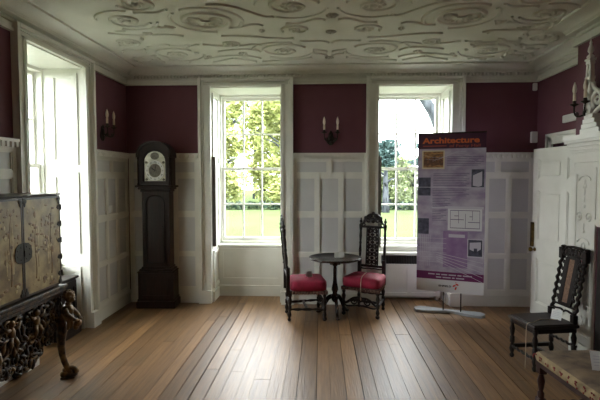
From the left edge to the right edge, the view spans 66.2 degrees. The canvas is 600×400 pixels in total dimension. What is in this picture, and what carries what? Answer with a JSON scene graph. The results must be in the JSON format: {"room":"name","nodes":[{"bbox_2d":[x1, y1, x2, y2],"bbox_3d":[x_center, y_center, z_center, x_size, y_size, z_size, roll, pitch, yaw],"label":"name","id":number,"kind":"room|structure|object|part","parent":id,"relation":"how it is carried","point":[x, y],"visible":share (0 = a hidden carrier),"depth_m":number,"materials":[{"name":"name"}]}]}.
{"room":"historic interior","nodes":[
{"label":"historic interior","id":0,"kind":"room"},
{"bbox_2d":[0,27,129,306],"bbox_3d":[-2.730,0.036,1.655,0.755,2.970,8.550,0,3,3],"label":"wall","id":1,"kind":"structure","parent":0,"point":[112,155],"depth_m":5.32,"materials":[{"name":"paint"}]},
{"bbox_2d":[10,21,101,371],"bbox_3d":[-2.623,-0.033,4.380,0.820,2.847,1.281,0,3,3],"label":"window","id":2,"kind":"structure","parent":1,"relation":"in","point":[54,97],"depth_m":4.82,"materials":[{"name":"white paint"}]},
{"bbox_3d":[-2.793,-0.342,4.373,0.160,2.005,0.961,0,3,3],"label":"sash","id":3,"kind":"part","parent":2,"relation":"part of","materials":[{"name":"white paint"}]},
{"bbox_2d":[0,289,130,386],"bbox_3d":[-2.390,1.441,1.706,0.036,0.158,8.550,0,3,3],"label":"baseboard","id":4,"kind":"structure","parent":1,"relation":"attached to","point":[108,309],"depth_m":5.44,"materials":[{"name":"white paint"}]},
{"bbox_2d":[0,0,134,85],"bbox_3d":[-2.302,-1.347,1.569,0.212,0.204,8.550,0,3,3],"label":"trim","id":5,"kind":"structure","parent":1,"relation":"attached to","point":[109,64],"depth_m":4.23,"materials":[{"name":"paint"}]},
{"bbox_2d":[100,110,116,140],"bbox_3d":[-2.175,-0.843,5.205,0.137,0.347,0.236,0,3,3],"label":"wall sconce","id":6,"kind":"object","parent":1,"relation":"attached to","point":[102,133],"visible":1,"depth_m":5.20,"materials":[{"name":"brown metal"}]},
{"bbox_2d":[108,205,112,212],"bbox_3d":[-2.205,0.107,5.360,0.016,0.085,0.085,0,3,3],"label":"light switch","id":7,"kind":"object","parent":1,"relation":"attached to","point":[110,207],"visible":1,"depth_m":5.35,"materials":[{"name":"white plastic"}]},
{"bbox_2d":[0,296,581,399],"bbox_3d":[0.289,1.588,1.541,6.645,0.120,9.450,0,3,3],"label":"floor","id":8,"kind":"structure","parent":0,"point":[229,347],"depth_m":4.13,"materials":[{"name":"brown wood"}]},
{"bbox_2d":[0,284,81,381],"bbox_3d":[-2.053,1.074,3.232,0.559,0.754,1.157,0,3,3],"label":"stand","id":9,"kind":"object","parent":8,"relation":"on","point":[26,324],"visible":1,"depth_m":3.33,"materials":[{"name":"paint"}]},
{"bbox_3d":[-1.888,1.116,2.757,0.191,0.716,0.185,-2,3,-30],"label":"leg","id":10,"kind":"part","parent":9,"relation":"part of","materials":[{"name":"brown wood"}]},
{"bbox_3d":[-2.262,1.087,3.673,0.089,0.677,0.074,0,3,3],"label":"leg","id":11,"kind":"part","parent":9,"relation":"part of","materials":[{"name":"black wood"}]},
{"bbox_2d":[0,193,62,307],"bbox_3d":[-2.102,0.332,3.199,0.391,0.728,0.932,0,3,3],"label":"base cabinet","id":12,"kind":"object","parent":9,"relation":"on","point":[31,256],"visible":1,"depth_m":3.25,"materials":[{"name":"brown wood"}]},
{"bbox_3d":[-1.939,0.346,2.961,0.018,0.698,0.454,0,3,3],"label":"door","id":13,"kind":"part","parent":12,"relation":"part of","materials":[{"name":"paint"}]},
{"bbox_3d":[-1.917,0.371,3.145,0.007,0.145,0.090,0,3,3],"label":"lock plate","id":14,"kind":"part","parent":12,"relation":"part of","materials":[{"name":"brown metal"}]},
{"bbox_3d":[-1.911,0.366,3.239,0.010,0.145,0.090,0,3,3],"label":"lock plate","id":15,"kind":"part","parent":12,"relation":"part of","materials":[{"name":"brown metal"}]},
{"bbox_3d":[-2.105,-0.026,3.182,0.384,0.012,0.932,0,3,3],"label":"moulding","id":16,"kind":"part","parent":12,"relation":"part of","materials":[{"name":"paint"}]},
{"bbox_3d":[-1.918,0.324,3.420,0.018,0.698,0.454,0,3,3],"label":"door","id":17,"kind":"part","parent":12,"relation":"part of","materials":[{"name":"paint"}]},
{"bbox_3d":[-2.113,0.740,3.213,0.440,0.085,1.020,0,3,3],"label":"frame","id":18,"kind":"part","parent":9,"relation":"part of","materials":[{"name":"black wood"}]},
{"bbox_3d":[-1.845,1.071,3.691,0.191,0.716,0.185,2,3,36],"label":"leg","id":19,"kind":"part","parent":9,"relation":"part of","materials":[{"name":"brown wood"}]},
{"bbox_2d":[48,275,81,342],"bbox_3d":[-2.472,1.081,4.617,0.385,0.600,0.345,0,3,3],"label":"chest","id":20,"kind":"object","parent":8,"relation":"on","point":[70,280],"visible":0.22,"depth_m":4.63,"materials":[{"name":"brown wood"}]},
{"bbox_3d":[-2.478,0.794,4.596,0.375,0.025,0.330,0,3,3],"label":"lid","id":21,"kind":"part","parent":20,"relation":"part of","materials":[{"name":"brown wood"}]},
{"bbox_2d":[135,141,180,308],"bbox_3d":[-1.770,0.302,5.721,0.477,2.050,0.282,0,3,0],"label":"clock","id":22,"kind":"object","parent":8,"relation":"on","point":[158,278],"visible":1,"depth_m":5.64,"materials":[{"name":"brown wood"}]},
{"bbox_3d":[-1.770,0.358,5.647,0.215,0.825,0.014,0,3,0],"label":"trunk door","id":23,"kind":"part","parent":22,"relation":"part of","materials":[{"name":"brown wood"}]},
{"bbox_3d":[-1.770,0.359,5.637,0.227,0.839,0.022,0,3,0],"label":"door moulding","id":24,"kind":"part","parent":22,"relation":"part of","materials":[{"name":"brown wood"}]},
{"bbox_2d":[136,141,175,184],"bbox_3d":[-1.770,-0.452,5.678,0.422,0.540,0.267,0,3,0],"label":"hood","id":25,"kind":"object","parent":22,"relation":"attached to","point":[155,159],"depth_m":5.60,"materials":[{"name":"brown wood"}]},
{"bbox_2d":[279,214,327,320],"bbox_3d":[0.031,0.755,5.306,0.514,1.186,0.470,0,3,-7],"label":"carved chair","id":26,"kind":"object","parent":8,"relation":"on","point":[295,284],"visible":1,"depth_m":5.14,"materials":[{"name":"red fabric"}]},
{"bbox_3d":[-0.204,0.264,5.252,0.039,0.200,0.330,0,3,-7],"label":"crest rail","id":27,"kind":"part","parent":26,"relation":"part of","materials":[{"name":"brown wood"}]},
{"bbox_3d":[-0.198,0.636,5.427,0.089,0.810,0.044,0,3,-7],"label":"post","id":28,"kind":"part","parent":26,"relation":"part of","materials":[{"name":"brown wood"}]},
{"bbox_3d":[-0.159,0.651,5.120,0.089,0.810,0.044,0,3,-7],"label":"post","id":29,"kind":"part","parent":26,"relation":"part of","materials":[{"name":"brown wood"}]},
{"bbox_3d":[-0.154,1.185,5.459,0.052,0.311,0.048,0,3,-7],"label":"leg","id":30,"kind":"part","parent":26,"relation":"part of","materials":[{"name":"brown wood"}]},
{"bbox_3d":[-0.115,1.200,5.152,0.052,0.311,0.048,0,3,-7],"label":"leg","id":31,"kind":"part","parent":26,"relation":"part of","materials":[{"name":"brown wood"}]},
{"bbox_3d":[0.061,1.025,5.323,0.414,0.034,0.430,0,3,-7],"label":"seat rail","id":32,"kind":"part","parent":26,"relation":"part of","materials":[{"name":"brown wood"}]},
{"bbox_2d":[305,271,311,276],"bbox_3d":[0.103,0.845,5.267,0.070,0.062,0.045,-2,3,-37],"label":"card","id":33,"kind":"object","parent":26,"relation":"on","point":[308,273],"visible":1,"depth_m":5.26,"materials":[{"name":"paper"}]},
{"bbox_3d":[0.077,0.942,5.321,0.415,0.134,0.455,0,3,-7],"label":"seat","id":34,"kind":"part","parent":26,"relation":"part of","materials":[{"name":"fabric"}]},
{"bbox_3d":[0.278,1.200,5.152,0.053,0.310,0.051,0,3,-7],"label":"leg","id":35,"kind":"part","parent":26,"relation":"part of","materials":[{"name":"brown wood"}]},
{"bbox_2d":[309,253,360,319],"bbox_3d":[0.408,1.003,5.371,0.612,0.684,0.612,0,3,3],"label":"table","id":36,"kind":"object","parent":8,"relation":"on","point":[329,258],"visible":0.84,"depth_m":5.34,"materials":[{"name":"brown wood"}]},
{"bbox_3d":[0.286,1.220,5.435,0.212,0.243,0.044,1,3,24],"label":"leg","id":37,"kind":"part","parent":36,"relation":"part of","materials":[{"name":"brown wood"}]},
{"bbox_3d":[0.418,1.229,5.249,0.044,0.243,0.212,0,3,-4],"label":"leg","id":38,"kind":"part","parent":36,"relation":"part of","materials":[{"name":"brown wood"}]},
{"bbox_2d":[334,252,343,257],"bbox_3d":[0.458,0.636,5.351,0.115,0.062,0.045,0,3,-1],"label":"tent card","id":39,"kind":"object","parent":36,"relation":"on","point":[336,254],"visible":1,"depth_m":5.34,"materials":[{"name":"white paper"}]},
{"bbox_3d":[0.507,1.218,5.470,0.212,0.243,0.044,-2,4,-41],"label":"leg","id":40,"kind":"part","parent":36,"relation":"part of","materials":[{"name":"brown wood"}]},
{"bbox_2d":[341,212,386,319],"bbox_3d":[0.795,0.747,5.478,0.470,1.186,0.514,1,3,27],"label":"carved chair","id":41,"kind":"object","parent":8,"relation":"on","point":[371,283],"visible":0.99,"depth_m":5.54,"materials":[{"name":"wood"}]},
{"bbox_3d":[0.512,1.189,5.392,0.051,0.310,0.053,1,3,27],"label":"leg","id":42,"kind":"part","parent":41,"relation":"part of","materials":[{"name":"brown wood"}]},
{"bbox_3d":[0.751,0.622,5.731,0.044,0.810,0.089,1,3,27],"label":"post","id":43,"kind":"part","parent":41,"relation":"part of","materials":[{"name":"brown wood"}]},
{"bbox_3d":[0.782,1.018,5.464,0.430,0.034,0.414,1,3,27],"label":"seat rail","id":44,"kind":"part","parent":41,"relation":"part of","materials":[{"name":"brown wood"}]},
{"bbox_3d":[0.774,0.936,5.445,0.455,0.134,0.415,1,3,27],"label":"seat","id":45,"kind":"part","parent":41,"relation":"part of","materials":[{"name":"fabric"}]},
{"bbox_3d":[0.881,0.825,5.653,0.319,0.059,0.026,1,3,27],"label":"rail","id":46,"kind":"part","parent":41,"relation":"part of","materials":[{"name":"brown wood"}]},
{"bbox_3d":[0.902,0.245,5.667,0.330,0.200,0.039,1,3,27],"label":"crest rail","id":47,"kind":"part","parent":41,"relation":"part of","materials":[{"name":"brown wood"}]},
{"bbox_3d":[0.879,1.198,5.208,0.051,0.310,0.053,1,3,27],"label":"leg","id":48,"kind":"part","parent":41,"relation":"part of","materials":[{"name":"brown wood"}]},
{"bbox_3d":[1.009,1.180,5.579,0.048,0.311,0.052,1,3,27],"label":"leg","id":49,"kind":"part","parent":41,"relation":"part of","materials":[{"name":"brown wood"}]},
{"bbox_3d":[1.028,0.628,5.592,0.044,0.810,0.089,1,3,27],"label":"post","id":50,"kind":"part","parent":41,"relation":"part of","materials":[{"name":"brown wood"}]},
{"bbox_2d":[378,251,439,299],"bbox_3d":[1.435,0.999,6.071,0.800,0.625,0.110,0,3,3],"label":"radiator cover","id":51,"kind":"object","parent":8,"relation":"on","point":[401,266],"visible":0.51,"depth_m":6.03,"materials":[{"name":"white paint"}]},
{"bbox_2d":[381,255,416,263],"bbox_3d":[1.436,0.779,6.061,0.740,0.115,0.088,0,3,3],"label":"grille","id":52,"kind":"object","parent":51,"relation":"attached to","point":[390,259],"depth_m":6.03,"materials":[{"name":"black metal"}]},
{"bbox_2d":[414,131,486,318],"bbox_3d":[1.760,0.265,5.393,0.800,2.148,0.174,1,3,23],"label":"banner","id":53,"kind":"object","parent":8,"relation":"on","point":[451,165],"visible":1,"depth_m":5.38,"materials":[{"name":"purple plastic"}]},
{"bbox_2d":[418,218,428,233],"bbox_3d":[1.479,0.311,5.518,0.129,0.187,0.001,1,3,23],"label":"photo","id":54,"kind":"object","parent":53,"relation":"attached to","point":[423,223],"depth_m":5.52},
{"bbox_2d":[418,178,430,195],"bbox_3d":[1.486,-0.161,5.493,0.144,0.215,0.001,1,3,23],"label":"photo","id":55,"kind":"object","parent":53,"relation":"attached to","point":[424,184],"depth_m":5.49},
{"bbox_2d":[423,151,442,167],"bbox_3d":[1.576,-0.477,5.439,0.227,0.187,0.001,1,3,23],"label":"print","id":56,"kind":"object","parent":53,"relation":"attached to","point":[428,155],"depth_m":5.44},
{"bbox_3d":[1.816,0.581,5.386,0.272,0.426,0.002,1,3,24],"label":"purple panel","id":57,"kind":"part","parent":53,"relation":"part of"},
{"bbox_2d":[468,240,481,256],"bbox_3d":[2.018,0.557,5.298,0.151,0.191,0.001,1,3,24],"label":"photo","id":58,"kind":"object","parent":53,"relation":"attached to","point":[475,253],"depth_m":5.30},
{"bbox_2d":[471,169,483,186],"bbox_3d":[2.031,-0.248,5.253,0.136,0.206,0.001,1,3,23],"label":"photo","id":59,"kind":"object","parent":53,"relation":"attached to","point":[474,171],"depth_m":5.25},
{"bbox_2d":[508,244,590,371],"bbox_3d":[2.147,0.906,3.973,0.518,1.011,0.370,0,3,-7],"label":"cane chair","id":60,"kind":"object","parent":8,"relation":"on","point":[570,273],"visible":0.99,"depth_m":3.94,"materials":[{"name":"wood"}]},
{"bbox_3d":[1.900,1.229,4.117,0.046,0.352,0.048,0,3,-7],"label":"leg","id":61,"kind":"part","parent":60,"relation":"part of","materials":[{"name":"brown wood"}]},
{"bbox_3d":[1.941,1.244,3.800,0.046,0.352,0.048,0,3,-7],"label":"leg","id":62,"kind":"part","parent":60,"relation":"part of","materials":[{"name":"brown wood"}]},
{"bbox_2d":[525,319,557,365],"bbox_3d":[2.040,1.215,3.914,0.331,0.391,0.058,-1,3,-16],"label":"cord","id":63,"kind":"object","parent":60,"relation":"hanging from","point":[539,319],"visible":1,"depth_m":3.85,"materials":[{"name":"white fabric"}]},
{"bbox_3d":[2.094,1.041,3.972,0.410,0.036,0.370,0,3,-7],"label":"seat","id":64,"kind":"part","parent":60,"relation":"part of","materials":[{"name":"leather"}]},
{"bbox_3d":[2.100,1.078,3.975,0.382,0.037,0.344,0,3,-7],"label":"seat rail","id":65,"kind":"part","parent":60,"relation":"part of","materials":[{"name":"brown wood"}]},
{"bbox_3d":[2.264,1.227,4.146,0.051,0.353,0.048,0,3,-7],"label":"leg","id":66,"kind":"part","parent":60,"relation":"part of","materials":[{"name":"brown wood"}]},
{"bbox_2d":[551,309,562,320],"bbox_3d":[2.201,0.983,3.946,0.034,0.080,0.085,-2,4,-39],"label":"card","id":67,"kind":"object","parent":60,"relation":"on","point":[555,314],"visible":1,"depth_m":3.94,"materials":[{"name":"white paper"}]},
{"bbox_3d":[2.312,0.725,4.129,0.150,0.654,0.047,0,3,-7],"label":"post","id":68,"kind":"part","parent":60,"relation":"part of","materials":[{"name":"brown wood"}]},
{"bbox_3d":[2.291,0.940,3.993,0.032,0.068,0.296,0,3,-7],"label":"rail","id":69,"kind":"part","parent":60,"relation":"part of","materials":[{"name":"brown wood"}]},
{"bbox_3d":[2.332,0.703,3.987,0.078,0.381,0.072,0,3,-7],"label":"cane panel","id":70,"kind":"part","parent":60,"relation":"part of","materials":[{"name":"brown wicker"}]},
{"bbox_3d":[2.332,0.703,3.987,0.095,0.412,0.148,0,3,-7],"label":"panel frame","id":71,"kind":"part","parent":60,"relation":"part of","materials":[{"name":"brown wood"}]},
{"bbox_3d":[2.373,0.450,3.980,0.046,0.100,0.290,0,3,-7],"label":"crest rail","id":72,"kind":"part","parent":60,"relation":"part of","materials":[{"name":"brown wood"}]},
{"bbox_3d":[2.301,1.241,3.865,0.051,0.353,0.048,0,3,-7],"label":"leg","id":73,"kind":"part","parent":60,"relation":"part of","materials":[{"name":"brown wood"}]},
{"bbox_3d":[2.348,0.738,3.847,0.150,0.654,0.047,0,3,-7],"label":"post","id":74,"kind":"part","parent":60,"relation":"part of","materials":[{"name":"brown wood"}]},
{"bbox_2d":[532,350,599,399],"bbox_3d":[1.773,1.231,2.604,0.457,0.492,0.923,0,3,-2],"label":"upholstered bench","id":75,"kind":"object","parent":8,"relation":"on","point":[571,368],"visible":0.93,"depth_m":2.76,"materials":[{"name":"brown wood"}]},
{"bbox_3d":[1.577,1.270,3.013,0.048,0.376,0.048,0,3,-2],"label":"leg","id":76,"kind":"part","parent":75,"relation":"part of","materials":[{"name":"brown wood"}]},
{"bbox_3d":[1.773,1.087,2.597,0.410,0.031,0.880,0,3,-2],"label":"seat rail","id":77,"kind":"part","parent":75,"relation":"part of","materials":[{"name":"beige fabric"}]},
{"bbox_2d":[590,351,599,370],"bbox_3d":[1.745,0.935,2.668,0.100,0.092,0.065,1,3,18],"label":"card","id":78,"kind":"object","parent":75,"relation":"on","point":[595,355],"visible":1,"depth_m":2.68,"materials":[{"name":"white paper"}]},
{"bbox_2d":[28,0,588,65],"bbox_3d":[0.251,-1.500,1.435,6.765,0.180,9.970,0,3,3],"label":"ceiling","id":79,"kind":"structure","parent":0,"point":[140,32],"depth_m":4.19,"materials":[{"name":"paint"}]},
{"bbox_2d":[126,82,537,293],"bbox_3d":[0.361,-0.177,6.111,6.525,2.970,0.755,0,3,3],"label":"wall","id":80,"kind":"structure","parent":0,"point":[329,182],"depth_m":5.76,"materials":[{"name":"paint"}]},
{"bbox_2d":[197,77,293,304],"bbox_3d":[-0.667,-0.119,6.178,1.211,2.847,0.820,0,3,3],"label":"window","id":81,"kind":"structure","parent":80,"relation":"in","point":[228,266],"depth_m":6.02,"materials":[{"name":"white paint"}]},
{"bbox_2d":[212,157,216,245],"bbox_3d":[-1.102,0.023,5.909,0.045,1.150,0.034,0,3,3],"label":"shutter","id":82,"kind":"object","parent":81,"relation":"attached to","point":[214,231],"depth_m":5.89,"materials":[{"name":"grey wood"}]},
{"bbox_3d":[-0.658,0.597,6.415,0.891,0.065,0.415,0,3,3],"label":"sill","id":83,"kind":"part","parent":81,"relation":"part of","materials":[{"name":"white paint"}]},
{"bbox_3d":[-0.656,-0.439,6.403,0.891,2.005,0.160,0,3,3],"label":"sash","id":84,"kind":"part","parent":81,"relation":"part of","materials":[{"name":"white paint"}]},
{"bbox_2d":[131,290,529,306],"bbox_3d":[0.346,1.244,5.838,5.065,0.158,0.036,0,3,3],"label":"baseboard","id":85,"kind":"structure","parent":80,"relation":"attached to","point":[187,296],"depth_m":5.75,"materials":[{"name":"white paint"}]},
{"bbox_2d":[321,117,339,145],"bbox_3d":[0.381,-0.851,5.686,0.236,0.347,0.137,0,3,3],"label":"wall sconce","id":86,"kind":"object","parent":80,"relation":"attached to","point":[330,140],"visible":1,"depth_m":5.66,"materials":[{"name":"brown metal"}]},
{"bbox_2d":[126,61,537,85],"bbox_3d":[0.342,-1.540,5.617,5.125,0.204,0.212,0,3,3],"label":"trim","id":87,"kind":"structure","parent":80,"relation":"attached to","point":[500,71],"depth_m":5.63,"materials":[{"name":"paint"}]},
{"bbox_2d":[365,75,465,306],"bbox_3d":[1.438,-0.114,6.082,1.216,2.847,0.820,0,3,3],"label":"window","id":88,"kind":"structure","parent":80,"relation":"in","point":[449,97],"depth_m":5.75,"materials":[{"name":"white paint"}]},
{"bbox_2d":[378,156,381,247],"bbox_3d":[1.001,0.027,5.813,0.045,1.150,0.034,0,3,3],"label":"shutter","id":89,"kind":"object","parent":88,"relation":"attached to","point":[380,157],"depth_m":5.79,"materials":[{"name":"grey wood"}]},
{"bbox_3d":[1.448,0.601,6.319,0.896,0.065,0.415,0,3,3],"label":"sill","id":90,"kind":"part","parent":88,"relation":"part of","materials":[{"name":"white paint"}]},
{"bbox_3d":[1.449,-0.434,6.307,0.896,2.005,0.160,0,3,3],"label":"sash","id":91,"kind":"part","parent":88,"relation":"part of","materials":[{"name":"glass"}]},
{"bbox_2d":[530,132,537,142],"bbox_3d":[2.857,-0.767,5.618,0.073,0.135,0.045,0,3,3],"label":"smoke detector","id":92,"kind":"object","parent":80,"relation":"attached to","point":[533,135],"visible":1,"depth_m":5.60,"materials":[{"name":"white plastic"}]},
{"bbox_2d":[532,83,537,90],"bbox_3d":[2.853,-1.373,5.585,0.045,0.090,0.040,0,3,3],"label":"detector","id":93,"kind":"object","parent":80,"relation":"attached to","point":[534,86],"visible":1,"depth_m":5.57,"materials":[{"name":"white plastic"}]},
{"bbox_2d":[537,35,599,349],"bbox_3d":[2.979,0.048,1.395,1.265,2.970,8.550,0,3,3],"label":"wall","id":94,"kind":"structure","parent":0,"point":[555,94],"depth_m":5.01,"materials":[{"name":"paint"}]},
{"bbox_2d":[528,146,574,320],"bbox_3d":[2.744,0.398,4.838,0.115,1.927,1.161,0,3,-3],"label":"door","id":95,"kind":"structure","parent":94,"relation":"in","point":[553,167],"depth_m":5.09,"materials":[{"name":"white paint"}]},
{"bbox_3d":[2.721,0.400,5.391,0.021,0.285,0.048,0,3,-3],"label":"lock plate","id":96,"kind":"part","parent":95,"relation":"part of","materials":[{"name":"gold metal"}]},
{"bbox_2d":[529,36,577,81],"bbox_3d":[2.765,-1.503,4.840,0.212,0.204,1.545,0,3,3],"label":"trim","id":97,"kind":"structure","parent":94,"relation":"attached to","point":[563,56],"depth_m":5.02,"materials":[{"name":"paint"}]},
{"bbox_2d":[545,129,575,147],"bbox_3d":[2.847,0.320,4.769,0.034,2.105,1.295,0,3,3],"label":"trim","id":98,"kind":"structure","parent":94,"relation":"attached to","point":[553,138],"depth_m":5.12,"materials":[{"name":"white paint"}]},
{"bbox_2d":[562,112,575,122],"bbox_3d":[2.854,-0.868,4.847,0.028,0.080,0.295,0,3,3],"label":"sign box","id":99,"kind":"object","parent":94,"relation":"attached to","point":[570,117],"visible":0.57,"depth_m":4.87,"materials":[{"name":"white plastic"}]},
{"bbox_2d":[543,0,599,46],"bbox_3d":[2.211,-1.305,0.697,0.212,0.204,7.217,0,3,3],"label":"trim","id":100,"kind":"structure","parent":94,"relation":"attached to","point":[584,22],"depth_m":3.87,"materials":[{"name":"paint"}]},
{"bbox_2d":[570,78,589,117],"bbox_3d":[2.392,-0.835,3.880,0.137,0.347,0.236,0,3,3],"label":"wall sconce","id":101,"kind":"object","parent":94,"relation":"attached to","point":[585,85],"visible":0.75,"depth_m":3.88,"materials":[{"name":"brown metal"}]},
{"bbox_3d":[2.364,-0.961,3.957,0.034,0.103,0.036,0,3,3],"label":"candle bulb","id":102,"kind":"part","parent":101,"relation":"part of","materials":[{"name":"beige"}]},
{"bbox_3d":[2.394,-0.756,3.918,0.039,0.105,0.127,-2,4,-41],"label":"arm","id":103,"kind":"part","parent":101,"relation":"part of","materials":[{"name":"brown metal"}]},
{"bbox_3d":[2.391,-0.753,3.849,0.128,0.104,0.039,-3,4,-44],"label":"arm","id":104,"kind":"part","parent":101,"relation":"part of","materials":[{"name":"brown metal"}]},
{"bbox_3d":[2.356,-0.953,3.793,0.034,0.103,0.036,0,3,3],"label":"candle bulb","id":105,"kind":"part","parent":101,"relation":"part of","materials":[{"name":"beige"}]},
{"bbox_2d":[563,131,599,350],"bbox_3d":[2.374,0.462,3.276,0.110,1.965,1.795,0,3,3],"label":"chimneypiece","id":106,"kind":"object","parent":94,"relation":"attached to","point":[585,148],"visible":0.8,"depth_m":3.88,"materials":[{"name":"white paint"}]},
{"bbox_2d":[580,36,599,133],"bbox_3d":[2.407,-0.951,3.752,0.076,0.810,0.276,0,3,3],"label":"obelisk","id":107,"kind":"object","parent":106,"relation":"on","point":[591,122],"visible":0.98,"depth_m":3.78,"materials":[{"name":"white paint"}]},
{"bbox_3d":[2.410,-0.025,3.291,0.042,0.535,0.990,0,3,3],"label":"frieze panel","id":108,"kind":"part","parent":106,"relation":"part of","materials":[{"name":"white paint"}]},
{"label":"outside","id":109,"kind":"structure","parent":0,"visible":0},
{"bbox_2d":[225,190,416,237],"bbox_3d":[0.683,1.731,15.084,140.000,0.200,150.000,0,3,3],"label":"ground","id":110,"kind":"structure","parent":109,"point":[234,218],"depth_m":24.32,"materials":[{"name":"green plant"}]},
{"bbox_2d":[225,101,250,202],"bbox_3d":[-6.465,-4.445,36.907,4.969,10.154,4.246,-1,3,-16],"label":"tree","id":111,"kind":"object","parent":110,"relation":"on","point":[232,187],"visible":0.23,"depth_m":36.69,"materials":[{"name":"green plant"}]},
{"bbox_2d":[227,101,274,198],"bbox_3d":[-5.317,-7.335,52.130,9.311,14.472,5.012,0,3,3],"label":"tree","id":112,"kind":"object","parent":110,"relation":"on","point":[246,104],"visible":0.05,"depth_m":51.85,"materials":[{"name":"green plant"}]},
{"bbox_3d":[-5.320,-9.384,51.974,9.311,10.363,4.177,0,3,3],"label":"crown","id":113,"kind":"part","parent":112,"relation":"part of","materials":[{"name":"green plant"}]},
{"bbox_2d":[225,201,279,209],"bbox_3d":[-4.946,0.422,34.327,13.342,0.831,1.407,0,3,3],"label":"hedge","id":114,"kind":"object","parent":110,"relation":"on","point":[274,207],"visible":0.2,"depth_m":34.13,"materials":[{"name":"green plant"}]},
{"bbox_2d":[237,101,279,202],"bbox_3d":[-3.211,-5.159,42.854,5.393,11.500,3.884,0,3,3],"label":"tree","id":115,"kind":"object","parent":110,"relation":"on","point":[252,125],"visible":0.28,"depth_m":42.26,"materials":[{"name":"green plant"}]},
{"bbox_2d":[248,101,279,202],"bbox_3d":[-1.397,-3.989,36.715,5.053,9.349,4.033,1,3,11],"label":"tree","id":116,"kind":"object","parent":110,"relation":"on","point":[271,111],"visible":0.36,"depth_m":36.15,"materials":[{"name":"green plant"}]},
{"bbox_2d":[379,139,402,212],"bbox_3d":[5.827,-1.645,31.256,2.186,5.100,1.873,0,3,3],"label":"cedar tree","id":117,"kind":"object","parent":110,"relation":"on","point":[386,147],"visible":0.73,"depth_m":30.93,"materials":[{"name":"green plant"}]},
{"bbox_3d":[5.827,-3.163,31.184,2.186,2.061,1.873,0,3,3],"label":"crown","id":118,"kind":"part","parent":117,"relation":"part of","materials":[{"name":"green plant"}]},
{"bbox_2d":[381,155,411,206],"bbox_3d":[7.050,-1.430,36.700,3.692,4.849,2.934,0,3,3],"label":"tree","id":119,"kind":"object","parent":110,"relation":"on","point":[402,193],"visible":0.41,"depth_m":35.97,"materials":[{"name":"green plant"}]},
{"bbox_2d":[381,202,416,209],"bbox_3d":[9.293,0.463,33.657,12.943,0.829,1.341,0,3,3],"label":"hedge","id":120,"kind":"object","parent":110,"relation":"on","point":[410,207],"visible":0.06,"depth_m":33.70,"materials":[{"name":"green plant"}]},
{"bbox_2d":[379,100,434,128],"bbox_3d":[3.577,-1.858,13.772,4.533,7.315,1.690,0,3,3],"label":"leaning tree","id":121,"kind":"object","parent":110,"relation":"on","point":[429,106],"visible":0.02,"depth_m":13.60,"materials":[{"name":"grey plant"}]},
{"bbox_2d":[397,156,417,202],"bbox_3d":[9.947,-1.651,41.228,4.068,4.913,2.639,0,3,3],"label":"tree","id":122,"kind":"object","parent":110,"relation":"on","point":[410,177],"visible":0.19,"depth_m":40.75,"materials":[{"name":"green plant"}]},
{"bbox_2d":[406,132,433,170],"bbox_3d":[8.840,-1.842,31.132,3.250,5.505,1.984,0,3,3],"label":"cedar tree","id":123,"kind":"object","parent":110,"relation":"on","point":[412,160],"visible":0.02,"depth_m":30.90,"materials":[{"name":"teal plant"}]}
]}

